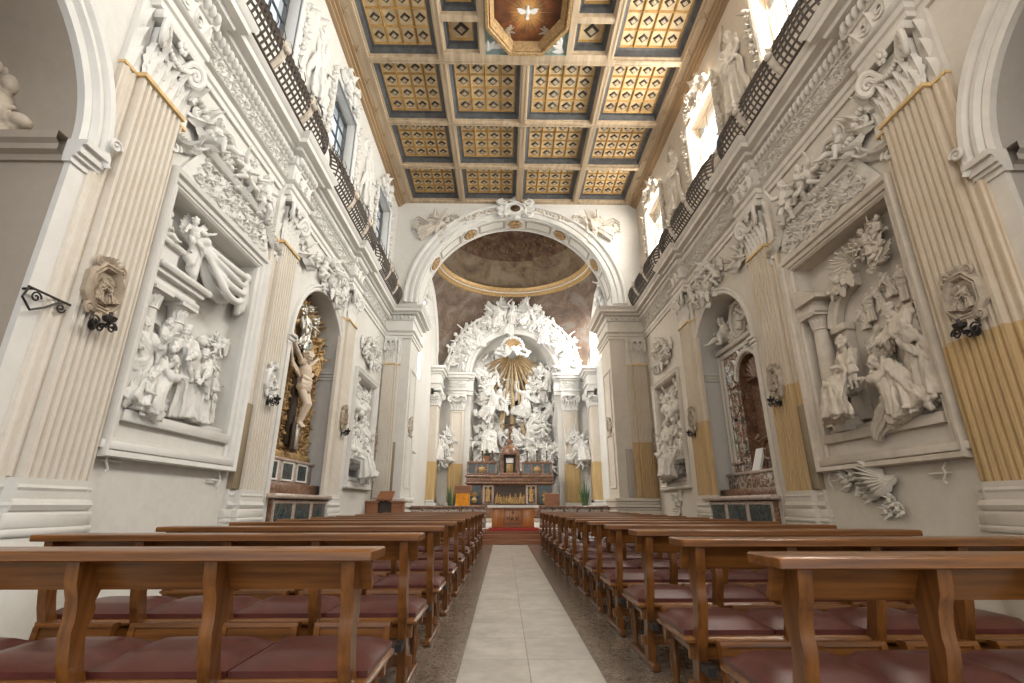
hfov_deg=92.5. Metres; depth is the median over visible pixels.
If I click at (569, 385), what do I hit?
pilaster
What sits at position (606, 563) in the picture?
cushion
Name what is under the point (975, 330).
candle sconce
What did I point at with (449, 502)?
potted plant
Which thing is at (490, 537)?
steps
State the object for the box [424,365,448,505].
pilaster
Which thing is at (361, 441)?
carved relief
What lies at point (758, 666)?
cushion
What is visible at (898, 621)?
cushion
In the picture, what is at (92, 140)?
arch
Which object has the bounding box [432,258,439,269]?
flower
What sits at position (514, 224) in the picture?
flower
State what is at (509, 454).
tabernacle
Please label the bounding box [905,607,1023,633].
cushion
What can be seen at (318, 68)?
statue
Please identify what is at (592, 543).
cushion
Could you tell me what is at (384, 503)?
pulpit
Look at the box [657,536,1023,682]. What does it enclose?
pew
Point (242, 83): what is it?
trim
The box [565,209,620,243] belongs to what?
angel
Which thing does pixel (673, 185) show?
statue
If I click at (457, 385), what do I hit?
pilaster
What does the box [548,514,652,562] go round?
pew
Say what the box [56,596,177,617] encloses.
cushion
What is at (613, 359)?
wall
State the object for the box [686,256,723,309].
crest
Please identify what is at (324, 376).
arch
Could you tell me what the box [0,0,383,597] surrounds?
wall
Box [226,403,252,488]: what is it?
strip
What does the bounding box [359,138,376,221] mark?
statue
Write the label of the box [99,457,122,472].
wall hook
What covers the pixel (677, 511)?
stucco spray
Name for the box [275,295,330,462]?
crucifix retable
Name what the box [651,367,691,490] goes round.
carved relief
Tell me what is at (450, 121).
ceiling
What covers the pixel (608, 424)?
wall medallion
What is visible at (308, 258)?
statue
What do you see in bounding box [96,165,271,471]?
carved relief
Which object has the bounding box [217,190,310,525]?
fluted pilaster
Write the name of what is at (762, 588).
cushion
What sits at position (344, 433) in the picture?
candle sconce
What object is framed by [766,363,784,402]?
wall medallion
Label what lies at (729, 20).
wall
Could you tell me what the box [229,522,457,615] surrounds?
pew
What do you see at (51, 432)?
fluted pilaster
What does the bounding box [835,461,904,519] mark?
stucco spray
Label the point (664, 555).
cushion
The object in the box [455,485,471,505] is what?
lectern
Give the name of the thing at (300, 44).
window
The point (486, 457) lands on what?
potted plant
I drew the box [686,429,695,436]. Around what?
candle sconce
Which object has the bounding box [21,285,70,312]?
bracket
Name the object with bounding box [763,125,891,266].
relief sculpture
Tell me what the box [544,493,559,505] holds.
sedile
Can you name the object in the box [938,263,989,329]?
wall medallion
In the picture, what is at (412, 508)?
altar rail
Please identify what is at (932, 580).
pew
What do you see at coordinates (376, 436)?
wall medallion
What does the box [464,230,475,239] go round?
flower
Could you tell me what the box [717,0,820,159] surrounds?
grille
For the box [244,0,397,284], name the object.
wall
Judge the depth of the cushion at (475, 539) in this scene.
9.73 m
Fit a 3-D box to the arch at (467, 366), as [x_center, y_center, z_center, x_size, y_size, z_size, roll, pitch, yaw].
[0.089,0.281,25.153,5.779,2.912,0.310,0,-18,-1]
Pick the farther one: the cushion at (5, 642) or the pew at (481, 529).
the pew at (481, 529)
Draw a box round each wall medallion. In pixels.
[79,254,127,322]
[263,361,280,400]
[339,405,348,432]
[374,429,377,450]
[408,417,412,436]
[606,417,611,436]
[651,428,656,449]
[687,406,697,433]
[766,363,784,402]
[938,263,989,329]
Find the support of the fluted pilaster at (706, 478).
attached to the wall at (933, 507)
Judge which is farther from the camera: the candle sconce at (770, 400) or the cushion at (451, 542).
the cushion at (451, 542)
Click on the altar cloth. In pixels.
(488, 506)
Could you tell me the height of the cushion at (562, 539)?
0.069 m
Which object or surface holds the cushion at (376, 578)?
on the pew at (429, 586)
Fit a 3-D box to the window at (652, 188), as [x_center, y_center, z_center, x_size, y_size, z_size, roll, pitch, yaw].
[4.764,-4.211,16.408,0.612,2.776,2.402,0,-18,-1]
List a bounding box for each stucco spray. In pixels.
[670,490,681,515]
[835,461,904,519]
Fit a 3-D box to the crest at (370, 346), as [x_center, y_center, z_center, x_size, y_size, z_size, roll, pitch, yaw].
[-4.002,0.331,14.352,0.410,1.072,1.882,0,-18,-1]
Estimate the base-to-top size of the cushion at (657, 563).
0.069 m
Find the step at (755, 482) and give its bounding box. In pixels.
[720,468,776,495]
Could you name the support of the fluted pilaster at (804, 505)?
attached to the wall at (933, 507)
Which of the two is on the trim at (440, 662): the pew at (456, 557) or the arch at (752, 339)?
the pew at (456, 557)
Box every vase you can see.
[470,491,477,502]
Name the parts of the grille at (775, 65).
rail frame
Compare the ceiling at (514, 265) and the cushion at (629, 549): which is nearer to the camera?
the cushion at (629, 549)
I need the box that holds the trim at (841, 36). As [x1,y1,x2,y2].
[588,0,933,353]
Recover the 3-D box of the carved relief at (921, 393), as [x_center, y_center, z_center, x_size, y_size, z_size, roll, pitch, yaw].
[4.502,-0.071,6.533,0.799,3.370,2.498,0,-18,-1]
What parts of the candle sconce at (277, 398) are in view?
scrolled arm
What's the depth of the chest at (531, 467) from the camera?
22.00 m
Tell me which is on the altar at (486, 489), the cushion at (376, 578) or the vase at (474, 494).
the vase at (474, 494)
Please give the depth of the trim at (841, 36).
8.23 m
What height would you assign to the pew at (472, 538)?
0.913 m
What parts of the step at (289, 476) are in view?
panel frame, panel frame, panel frame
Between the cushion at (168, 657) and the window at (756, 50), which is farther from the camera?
the window at (756, 50)
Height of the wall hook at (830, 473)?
0.248 m
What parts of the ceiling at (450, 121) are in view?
panel, panel, panel, panel, panel, panel, panel, panel, panel, panel, panel, panel, panel, panel, panel, panel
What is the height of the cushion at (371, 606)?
0.069 m
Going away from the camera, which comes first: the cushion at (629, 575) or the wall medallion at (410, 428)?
the cushion at (629, 575)
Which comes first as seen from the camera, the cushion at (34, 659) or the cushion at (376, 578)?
the cushion at (34, 659)
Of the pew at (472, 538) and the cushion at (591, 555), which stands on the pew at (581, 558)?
the cushion at (591, 555)
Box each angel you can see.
[411,207,466,242]
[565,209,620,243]
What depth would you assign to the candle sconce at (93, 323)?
4.54 m
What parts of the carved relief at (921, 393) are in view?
stepped sill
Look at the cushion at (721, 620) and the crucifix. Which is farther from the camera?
the crucifix
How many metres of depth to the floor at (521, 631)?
4.42 m
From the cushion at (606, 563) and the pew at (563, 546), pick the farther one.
the pew at (563, 546)
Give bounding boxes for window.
[268,0,318,72]
[325,65,363,187]
[372,173,395,262]
[640,176,666,264]
[680,70,724,192]
[736,0,808,78]
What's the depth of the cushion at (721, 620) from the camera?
2.78 m
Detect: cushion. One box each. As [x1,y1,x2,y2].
[0,636,154,678]
[0,637,31,650]
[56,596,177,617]
[85,636,275,678]
[147,595,262,617]
[227,636,391,677]
[234,595,340,617]
[325,595,426,617]
[372,561,398,570]
[372,574,444,587]
[373,574,382,583]
[410,561,455,570]
[418,546,424,551]
[418,552,463,559]
[435,545,469,551]
[441,540,473,545]
[449,536,477,540]
[459,533,479,537]
[549,535,571,539]
[553,538,581,543]
[559,542,589,547]
[566,546,602,552]
[574,552,614,559]
[580,538,605,542]
[585,559,636,568]
[589,542,613,546]
[601,569,663,581]
[602,546,634,552]
[613,552,655,559]
[623,584,692,601]
[626,543,634,547]
[629,559,680,568]
[653,553,679,559]
[654,569,711,581]
[658,607,774,634]
[688,584,773,601]
[705,569,767,581]
[722,650,890,682]
[741,607,865,634]
[752,584,837,601]
[757,569,768,576]
[826,607,921,633]
[839,650,1022,682]
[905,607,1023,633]
[961,649,1023,682]
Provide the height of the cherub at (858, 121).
0.632 m
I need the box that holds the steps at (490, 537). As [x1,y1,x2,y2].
[482,529,576,544]
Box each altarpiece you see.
[466,336,558,474]
[704,300,771,472]
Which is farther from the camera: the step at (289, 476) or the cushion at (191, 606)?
the step at (289, 476)
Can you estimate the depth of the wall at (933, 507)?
6.34 m
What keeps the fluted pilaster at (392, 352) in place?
attached to the wall at (407, 376)
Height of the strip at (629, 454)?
1.430 m
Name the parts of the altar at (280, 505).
frame panel, frame panel, frame panel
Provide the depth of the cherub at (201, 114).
6.26 m
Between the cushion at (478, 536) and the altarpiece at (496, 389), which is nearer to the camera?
the cushion at (478, 536)
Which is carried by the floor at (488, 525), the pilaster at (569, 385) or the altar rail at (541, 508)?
the altar rail at (541, 508)
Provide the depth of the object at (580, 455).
23.13 m
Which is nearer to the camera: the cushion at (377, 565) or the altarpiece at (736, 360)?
the cushion at (377, 565)
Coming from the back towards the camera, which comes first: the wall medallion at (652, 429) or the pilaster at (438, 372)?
the pilaster at (438, 372)
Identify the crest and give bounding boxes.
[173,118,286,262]
[315,251,349,309]
[360,335,382,372]
[649,337,672,374]
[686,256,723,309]
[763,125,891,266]
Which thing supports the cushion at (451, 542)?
on the pew at (468, 543)
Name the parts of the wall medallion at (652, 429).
octagonal frame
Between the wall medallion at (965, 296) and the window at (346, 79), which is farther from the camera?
the window at (346, 79)
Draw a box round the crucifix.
[503,418,516,438]
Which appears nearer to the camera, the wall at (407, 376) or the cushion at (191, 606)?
the cushion at (191, 606)
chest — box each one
[467,460,496,474]
[522,460,551,474]
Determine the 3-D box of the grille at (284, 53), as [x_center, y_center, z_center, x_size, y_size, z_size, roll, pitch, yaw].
[-3.615,-4.494,8.162,0.374,1.089,3.400,0,-18,-1]
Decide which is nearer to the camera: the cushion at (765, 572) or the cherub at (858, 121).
the cushion at (765, 572)
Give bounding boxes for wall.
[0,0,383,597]
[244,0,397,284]
[370,338,418,511]
[393,203,642,305]
[410,279,438,505]
[435,333,591,505]
[589,284,609,505]
[601,340,661,514]
[636,0,821,285]
[645,0,1023,614]
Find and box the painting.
[484,0,573,55]
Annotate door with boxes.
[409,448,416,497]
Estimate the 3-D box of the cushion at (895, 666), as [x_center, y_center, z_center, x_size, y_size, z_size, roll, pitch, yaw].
[1.724,1.356,2.027,0.502,0.069,0.470,0,-18,-1]
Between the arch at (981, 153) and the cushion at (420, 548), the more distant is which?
the cushion at (420, 548)
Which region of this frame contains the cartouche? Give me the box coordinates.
[496,196,534,218]
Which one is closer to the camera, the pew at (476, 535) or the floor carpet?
the pew at (476, 535)
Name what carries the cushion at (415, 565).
on the pew at (445, 568)
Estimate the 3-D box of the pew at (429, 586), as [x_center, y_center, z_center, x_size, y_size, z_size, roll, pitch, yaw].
[-1.798,2.114,4.339,2.400,0.913,0.735,0,-18,-1]
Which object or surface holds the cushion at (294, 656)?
on the pew at (82, 572)
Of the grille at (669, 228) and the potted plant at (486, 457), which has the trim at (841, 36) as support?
the grille at (669, 228)
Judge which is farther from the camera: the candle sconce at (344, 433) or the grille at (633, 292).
the grille at (633, 292)
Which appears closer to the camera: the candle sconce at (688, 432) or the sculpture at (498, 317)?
the candle sconce at (688, 432)
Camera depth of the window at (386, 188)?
16.55 m
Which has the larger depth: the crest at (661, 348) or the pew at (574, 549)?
the crest at (661, 348)
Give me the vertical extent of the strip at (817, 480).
1.260 m
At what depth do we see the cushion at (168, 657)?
2.10 m
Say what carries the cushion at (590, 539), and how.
on the pew at (559, 540)
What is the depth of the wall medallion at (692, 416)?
11.72 m
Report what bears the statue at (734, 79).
attached to the wall at (729, 20)
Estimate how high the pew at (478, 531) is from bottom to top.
0.913 m
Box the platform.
[486,518,539,522]
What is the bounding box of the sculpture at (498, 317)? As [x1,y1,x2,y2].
[446,296,581,372]
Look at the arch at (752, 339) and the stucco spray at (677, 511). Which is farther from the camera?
the stucco spray at (677, 511)
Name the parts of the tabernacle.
gilded door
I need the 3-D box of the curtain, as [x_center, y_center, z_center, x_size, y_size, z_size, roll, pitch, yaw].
[-4.086,-0.886,7.040,0.409,0.742,1.608,0,-18,-1]
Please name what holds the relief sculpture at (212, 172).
attached to the wall at (36, 49)
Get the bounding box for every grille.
[246,0,328,154]
[328,144,376,250]
[374,235,401,303]
[628,243,659,305]
[659,152,714,253]
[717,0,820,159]
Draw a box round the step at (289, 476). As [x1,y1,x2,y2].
[269,456,318,494]
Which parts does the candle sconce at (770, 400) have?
scrolled arm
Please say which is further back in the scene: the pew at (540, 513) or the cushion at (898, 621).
the pew at (540, 513)
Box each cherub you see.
[187,88,231,153]
[826,96,874,159]
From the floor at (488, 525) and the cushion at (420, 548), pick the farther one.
the floor at (488, 525)
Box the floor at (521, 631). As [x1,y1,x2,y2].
[456,545,606,682]
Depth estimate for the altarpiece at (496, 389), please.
24.85 m
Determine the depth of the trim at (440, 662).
4.24 m
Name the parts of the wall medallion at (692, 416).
octagonal frame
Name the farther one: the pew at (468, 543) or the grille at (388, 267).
the grille at (388, 267)
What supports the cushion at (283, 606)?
on the pew at (138, 615)
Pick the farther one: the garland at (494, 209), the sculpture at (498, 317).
the sculpture at (498, 317)
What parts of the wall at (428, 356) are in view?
wall arch moulding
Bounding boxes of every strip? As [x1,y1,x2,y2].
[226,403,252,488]
[389,442,395,490]
[626,449,635,496]
[797,404,825,489]
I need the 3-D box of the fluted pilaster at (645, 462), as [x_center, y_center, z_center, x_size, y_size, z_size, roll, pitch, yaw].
[4.161,2.308,15.543,0.800,5.060,0.223,0,-18,-1]
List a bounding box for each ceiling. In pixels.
[325,0,728,208]
[432,231,597,365]
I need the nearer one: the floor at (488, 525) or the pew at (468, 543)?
the pew at (468, 543)
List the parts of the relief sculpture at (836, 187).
panel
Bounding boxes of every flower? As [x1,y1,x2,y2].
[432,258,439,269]
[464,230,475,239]
[508,220,520,228]
[554,230,565,239]
[590,259,597,270]
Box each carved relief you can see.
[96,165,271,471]
[343,366,379,490]
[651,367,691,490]
[777,172,973,472]
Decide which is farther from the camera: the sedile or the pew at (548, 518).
the sedile
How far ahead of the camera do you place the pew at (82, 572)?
2.05 m
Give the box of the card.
[752,448,765,470]
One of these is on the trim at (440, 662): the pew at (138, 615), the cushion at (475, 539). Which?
the pew at (138, 615)
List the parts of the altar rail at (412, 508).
handrail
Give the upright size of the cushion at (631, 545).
0.069 m
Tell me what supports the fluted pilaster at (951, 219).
attached to the wall at (933, 507)
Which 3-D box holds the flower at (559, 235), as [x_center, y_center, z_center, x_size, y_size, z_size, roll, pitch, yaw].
[1.823,-4.072,18.785,0.454,0.314,0.511,0,-18,-1]
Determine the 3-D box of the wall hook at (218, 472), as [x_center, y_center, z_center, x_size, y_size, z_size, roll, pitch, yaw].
[-4.072,1.882,6.676,0.091,0.248,0.242,0,-18,-1]
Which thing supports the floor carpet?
on the floor at (488, 525)
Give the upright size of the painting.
0.280 m
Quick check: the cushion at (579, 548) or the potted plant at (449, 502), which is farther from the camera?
the potted plant at (449, 502)
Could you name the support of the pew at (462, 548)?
on the trim at (440, 662)
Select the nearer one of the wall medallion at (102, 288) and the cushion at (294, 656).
the cushion at (294, 656)
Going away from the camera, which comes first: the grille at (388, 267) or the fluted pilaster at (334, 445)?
the fluted pilaster at (334, 445)
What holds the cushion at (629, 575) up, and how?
on the pew at (615, 580)
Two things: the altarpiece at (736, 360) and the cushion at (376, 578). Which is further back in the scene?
the altarpiece at (736, 360)
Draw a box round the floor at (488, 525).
[466,523,568,528]
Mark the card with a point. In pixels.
(759, 454)
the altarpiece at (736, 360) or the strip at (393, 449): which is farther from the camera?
the strip at (393, 449)
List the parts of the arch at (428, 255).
panel, panel, panel, panel, panel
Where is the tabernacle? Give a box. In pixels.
[499,439,519,474]
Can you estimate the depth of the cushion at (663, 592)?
3.70 m
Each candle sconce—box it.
[87,312,117,332]
[266,394,280,405]
[341,428,350,435]
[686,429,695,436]
[767,396,781,406]
[950,318,981,338]
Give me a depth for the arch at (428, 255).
18.16 m
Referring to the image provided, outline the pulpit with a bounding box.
[365,491,406,513]
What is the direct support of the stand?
on the step at (755, 482)
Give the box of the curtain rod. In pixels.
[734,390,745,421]
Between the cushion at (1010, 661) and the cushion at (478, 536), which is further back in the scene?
the cushion at (478, 536)
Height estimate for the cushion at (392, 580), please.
0.069 m
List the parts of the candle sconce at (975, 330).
wall plate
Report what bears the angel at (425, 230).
attached to the wall at (624, 248)
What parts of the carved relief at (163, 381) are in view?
stepped sill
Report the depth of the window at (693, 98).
12.67 m
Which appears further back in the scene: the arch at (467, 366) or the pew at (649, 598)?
the arch at (467, 366)
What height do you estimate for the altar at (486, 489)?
1.800 m
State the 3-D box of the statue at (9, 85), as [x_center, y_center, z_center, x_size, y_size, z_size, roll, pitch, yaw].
[-4.920,-2.530,4.421,0.908,1.358,0.753,-1,-18,3]
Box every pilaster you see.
[0,0,207,639]
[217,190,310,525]
[319,283,363,516]
[371,337,402,497]
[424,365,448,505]
[443,372,474,505]
[552,373,583,505]
[579,366,603,505]
[624,338,659,497]
[671,285,719,518]
[734,196,835,524]
[855,7,1023,620]
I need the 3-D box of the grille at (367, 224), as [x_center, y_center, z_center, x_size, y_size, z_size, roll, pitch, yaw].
[-3.674,-3.292,11.766,0.374,1.089,3.400,0,-18,-1]
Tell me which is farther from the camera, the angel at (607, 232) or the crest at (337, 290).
the angel at (607, 232)
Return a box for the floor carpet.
[488,527,538,530]
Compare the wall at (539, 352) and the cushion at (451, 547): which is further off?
the wall at (539, 352)
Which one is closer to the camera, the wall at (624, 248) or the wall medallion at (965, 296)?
the wall medallion at (965, 296)
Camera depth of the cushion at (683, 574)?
4.62 m
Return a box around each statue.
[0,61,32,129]
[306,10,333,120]
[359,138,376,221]
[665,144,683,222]
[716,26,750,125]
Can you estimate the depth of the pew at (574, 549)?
7.23 m
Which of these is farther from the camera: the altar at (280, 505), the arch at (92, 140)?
the altar at (280, 505)
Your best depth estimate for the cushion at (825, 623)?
2.78 m
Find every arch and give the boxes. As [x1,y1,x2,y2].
[0,0,123,431]
[261,284,343,521]
[403,205,627,304]
[457,325,570,372]
[693,287,786,523]
[948,0,1023,279]
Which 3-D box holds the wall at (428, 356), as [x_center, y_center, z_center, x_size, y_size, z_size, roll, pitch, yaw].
[-4.008,1.357,21.127,0.720,13.000,7.340,0,-18,-1]
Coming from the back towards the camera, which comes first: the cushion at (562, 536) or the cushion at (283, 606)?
the cushion at (562, 536)
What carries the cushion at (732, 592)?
on the pew at (649, 598)
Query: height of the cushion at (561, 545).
0.069 m
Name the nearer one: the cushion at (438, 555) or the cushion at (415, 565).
the cushion at (415, 565)
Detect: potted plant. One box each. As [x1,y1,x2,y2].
[445,486,455,505]
[483,449,489,460]
[575,481,593,505]
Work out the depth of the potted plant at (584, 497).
18.85 m
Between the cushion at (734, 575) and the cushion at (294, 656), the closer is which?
the cushion at (294, 656)
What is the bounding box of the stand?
[755,434,768,468]
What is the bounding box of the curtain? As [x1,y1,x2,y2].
[182,236,251,315]
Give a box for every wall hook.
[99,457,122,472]
[206,471,220,488]
[828,472,838,489]
[929,460,951,484]
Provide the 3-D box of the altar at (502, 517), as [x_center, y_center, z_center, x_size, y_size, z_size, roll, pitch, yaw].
[0.022,5.584,15.665,1.560,0.657,1.050,0,-18,-1]
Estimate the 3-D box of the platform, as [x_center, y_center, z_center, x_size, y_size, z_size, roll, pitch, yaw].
[-0.097,7.669,21.056,5.700,0.140,2.400,0,-18,-1]
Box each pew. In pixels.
[0,546,393,682]
[29,532,427,682]
[155,526,445,646]
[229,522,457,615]
[277,519,464,596]
[311,517,470,582]
[336,515,474,572]
[355,514,478,564]
[371,513,480,558]
[393,512,484,548]
[459,513,482,552]
[539,512,619,549]
[541,513,590,552]
[545,513,639,557]
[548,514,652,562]
[553,515,667,568]
[558,516,685,575]
[565,517,709,584]
[573,519,739,596]
[584,521,779,612]
[600,524,836,636]
[622,529,922,671]
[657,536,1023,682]
[721,551,1023,682]
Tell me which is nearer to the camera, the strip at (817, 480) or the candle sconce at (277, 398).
the strip at (817, 480)
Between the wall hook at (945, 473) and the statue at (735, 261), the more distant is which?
the statue at (735, 261)
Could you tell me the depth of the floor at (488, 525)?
16.34 m
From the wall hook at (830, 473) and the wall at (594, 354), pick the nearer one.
the wall hook at (830, 473)
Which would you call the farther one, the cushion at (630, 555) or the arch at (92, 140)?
the cushion at (630, 555)
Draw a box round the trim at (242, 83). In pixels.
[149,0,431,352]
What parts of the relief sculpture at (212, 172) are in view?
panel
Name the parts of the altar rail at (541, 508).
handrail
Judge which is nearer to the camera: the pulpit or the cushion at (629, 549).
the cushion at (629, 549)
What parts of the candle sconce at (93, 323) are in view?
wall plate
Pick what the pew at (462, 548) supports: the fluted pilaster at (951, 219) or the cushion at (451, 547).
the cushion at (451, 547)
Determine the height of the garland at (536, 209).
0.773 m
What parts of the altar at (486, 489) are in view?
panel, niche panel, niche panel, panel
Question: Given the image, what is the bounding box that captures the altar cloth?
[487,505,538,507]
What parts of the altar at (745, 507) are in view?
frame panel, frame panel, frame panel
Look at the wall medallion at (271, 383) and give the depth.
7.99 m
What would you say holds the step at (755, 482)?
on the altar at (745, 507)
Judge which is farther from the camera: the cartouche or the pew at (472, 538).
the cartouche
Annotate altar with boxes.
[265,493,332,521]
[465,475,554,517]
[492,507,533,527]
[702,494,781,523]
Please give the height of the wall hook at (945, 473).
0.248 m
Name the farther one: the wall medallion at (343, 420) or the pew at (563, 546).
the wall medallion at (343, 420)
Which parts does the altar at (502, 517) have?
carved panel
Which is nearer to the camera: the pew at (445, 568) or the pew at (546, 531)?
the pew at (445, 568)
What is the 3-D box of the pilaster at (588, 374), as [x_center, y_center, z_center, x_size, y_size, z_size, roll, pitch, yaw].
[3.716,4.637,22.647,0.802,6.900,1.420,0,-18,-1]
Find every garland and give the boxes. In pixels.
[450,208,496,221]
[534,208,577,222]
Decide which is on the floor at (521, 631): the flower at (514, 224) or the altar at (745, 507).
the altar at (745, 507)
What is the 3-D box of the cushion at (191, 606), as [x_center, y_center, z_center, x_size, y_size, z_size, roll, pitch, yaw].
[-2.078,1.793,3.337,0.577,0.069,0.470,0,-18,-1]
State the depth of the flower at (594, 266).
18.31 m
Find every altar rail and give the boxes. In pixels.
[409,506,485,527]
[539,506,610,527]

